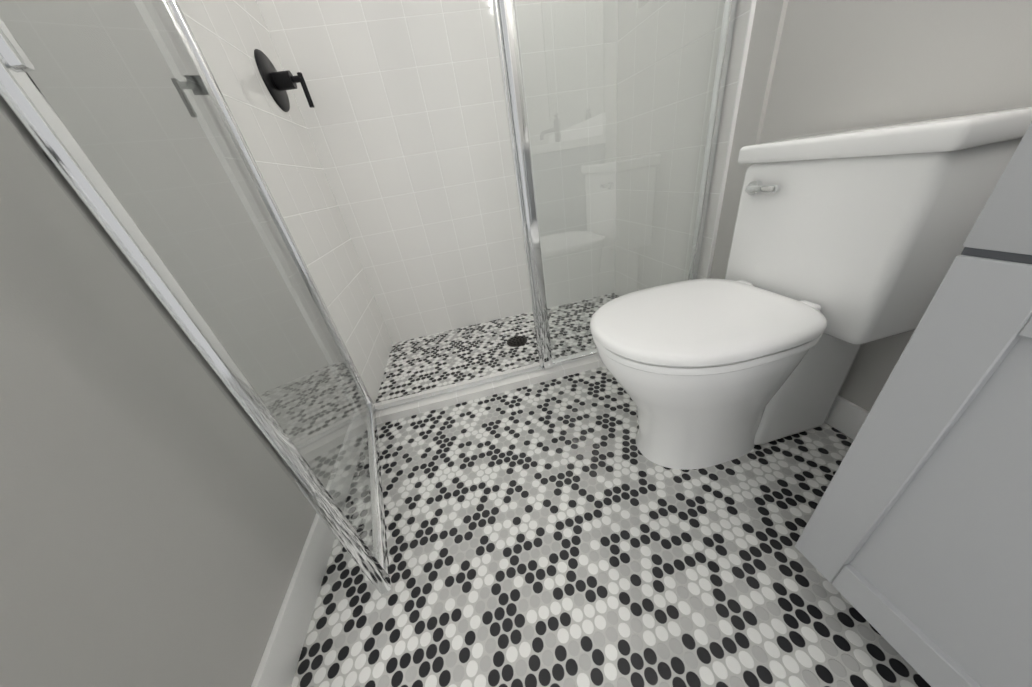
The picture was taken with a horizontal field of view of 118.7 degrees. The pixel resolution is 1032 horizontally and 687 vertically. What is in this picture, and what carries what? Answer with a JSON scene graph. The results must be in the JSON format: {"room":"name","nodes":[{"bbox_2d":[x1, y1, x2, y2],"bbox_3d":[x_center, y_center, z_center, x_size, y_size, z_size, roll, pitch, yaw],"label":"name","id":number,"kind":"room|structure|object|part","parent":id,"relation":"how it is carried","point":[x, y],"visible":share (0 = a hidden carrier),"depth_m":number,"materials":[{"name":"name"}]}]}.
{"room":"bathroom","nodes":[
{"label":"bathroom","id":0,"kind":"room"},
{"bbox_2d":[0,0,353,686],"bbox_3d":[-0.757,-0.617,0.004,0.140,2.880,2.680,-13,29,-7],"label":"wall","id":1,"kind":"structure","parent":0,"point":[157,513],"depth_m":0.46,"materials":[{"name":"grey paint"}]},
{"bbox_2d":[133,0,392,411],"bbox_3d":[-0.836,-0.770,1.011,0.014,2.182,0.764,-13,29,-7],"label":"wall tiles","id":2,"kind":"structure","parent":1,"relation":"attached to","point":[230,36],"depth_m":1.06,"materials":[{"name":"white tile"}]},
{"bbox_2d":[254,49,313,111],"bbox_3d":[-0.834,-0.965,1.120,0.108,0.176,0.176,-13,29,-7],"label":"shower valve","id":3,"kind":"object","parent":2,"relation":"attached to","point":[278,84],"visible":0.98,"depth_m":1.10,"materials":[{"name":"black metal"}]},
{"bbox_2d":[251,413,363,686],"bbox_3d":[-0.415,0.700,0.428,0.013,0.100,1.759,-13,29,-7],"label":"baseboard","id":4,"kind":"structure","parent":1,"relation":"attached to","point":[277,666],"depth_m":0.67,"materials":[{"name":"white"}]},
{"bbox_2d":[291,293,930,686],"bbox_3d":[0.235,0.445,0.888,1.775,0.100,2.820,-13,29,-7],"label":"floor","id":5,"kind":"structure","parent":0,"point":[561,531],"depth_m":0.72,"materials":[{"name":"multicoloured tile"}]},
{"bbox_2d":[374,348,603,424],"bbox_3d":[0.097,0.129,1.347,1.456,0.035,0.100,-13,29,-7],"label":"curb","id":6,"kind":"object","parent":5,"relation":"on","point":[443,401],"visible":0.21,"depth_m":1.29,"materials":[{"name":"stone"}]},
{"bbox_2d":[183,0,737,411],"bbox_3d":[-0.041,-0.684,0.885,1.454,1.855,0.040,-13,29,-7],"label":"frame","id":7,"kind":"object","parent":6,"relation":"on","point":[504,11],"visible":0.6,"depth_m":1.00,"materials":[{"name":"silver metal"}]},
{"bbox_2d":[0,0,390,594],"bbox_3d":[-0.563,-0.370,0.525,0.188,1.790,0.711,-13,29,-7],"label":"door","id":8,"kind":"structure","parent":7,"relation":"attached to","point":[31,116],"depth_m":0.46,"materials":[{"name":"clear glass"}]},
{"bbox_2d":[515,0,727,360],"bbox_3d":[0.334,-0.754,0.941,0.637,1.768,0.001,-13,29,-7],"label":"panel","id":9,"kind":"object","parent":7,"relation":"attached to","point":[597,191],"visible":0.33,"depth_m":0.99,"materials":[{"name":"clear glass"}]},
{"bbox_2d":[507,336,526,346],"bbox_3d":[0.005,-0.013,1.654,0.112,0.006,0.112,-13,29,-7],"label":"floor drain","id":10,"kind":"object","parent":5,"relation":"on","point":[515,341],"visible":1,"depth_m":1.65,"materials":[{"name":"brown metal"}]},
{"bbox_2d":[590,106,1031,469],"bbox_3d":[0.532,-0.048,0.777,0.694,0.768,0.394,-13,29,-7],"label":"toilet","id":11,"kind":"object","parent":5,"relation":"on","point":[846,244],"visible":1,"depth_m":0.64,"materials":[{"name":"white ceramic"}]},
{"bbox_3d":[0.423,-0.044,0.752,0.466,0.018,0.372,-13,29,-7],"label":"seat","id":12,"kind":"part","parent":11,"relation":"part of","materials":[{"name":"white plastic"}]},
{"bbox_3d":[0.423,-0.061,0.743,0.482,0.055,0.378,-13,29,-7],"label":"lid","id":13,"kind":"part","parent":11,"relation":"part of","materials":[{"name":"white plastic"}]},
{"bbox_3d":[0.731,-0.261,0.714,0.226,0.398,0.394,-13,29,-7],"label":"tank","id":14,"kind":"part","parent":11,"relation":"part of","materials":[{"name":"white ceramic"}]},
{"bbox_2d":[795,122,1031,686],"bbox_3d":[0.783,0.175,-0.013,0.517,1.083,0.987,-13,29,-7],"label":"bathroom vanity","id":15,"kind":"object","parent":5,"relation":"on","point":[913,545],"visible":1,"depth_m":0.35,"materials":[{"name":"grey wood"}]},
{"bbox_2d":[710,0,1031,411],"bbox_3d":[0.815,-0.992,0.194,0.155,2.880,2.680,-13,29,-7],"label":"wall","id":16,"kind":"structure","parent":0,"point":[817,66],"depth_m":0.69,"materials":[{"name":"grey paint"}]},
{"bbox_2d":[615,0,756,295],"bbox_3d":[0.624,-1.119,1.188,0.104,2.182,0.764,-13,29,-7],"label":"wall tiles","id":17,"kind":"structure","parent":16,"relation":"attached to","point":[745,12],"depth_m":1.25,"materials":[{"name":"white tile"}]},
{"bbox_2d":[825,395,868,439],"bbox_3d":[0.923,0.158,0.982,0.013,0.100,0.710,-13,29,-7],"label":"baseboard","id":18,"kind":"structure","parent":16,"relation":"attached to","point":[845,416],"depth_m":0.87,"materials":[{"name":"white"}]},
{"bbox_3d":[-0.268,-1.447,1.318,1.775,2.880,0.140,-13,29,-7],"label":"wall","id":19,"kind":"structure","parent":0,"visible":0},
{"bbox_2d":[256,0,617,342],"bbox_3d":[-0.208,-1.110,1.422,1.456,2.182,0.014,-13,29,-7],"label":"wall tile","id":20,"kind":"structure","parent":19,"relation":"attached to","point":[405,120],"depth_m":1.48,"materials":[{"name":"white tile"}]}
]}

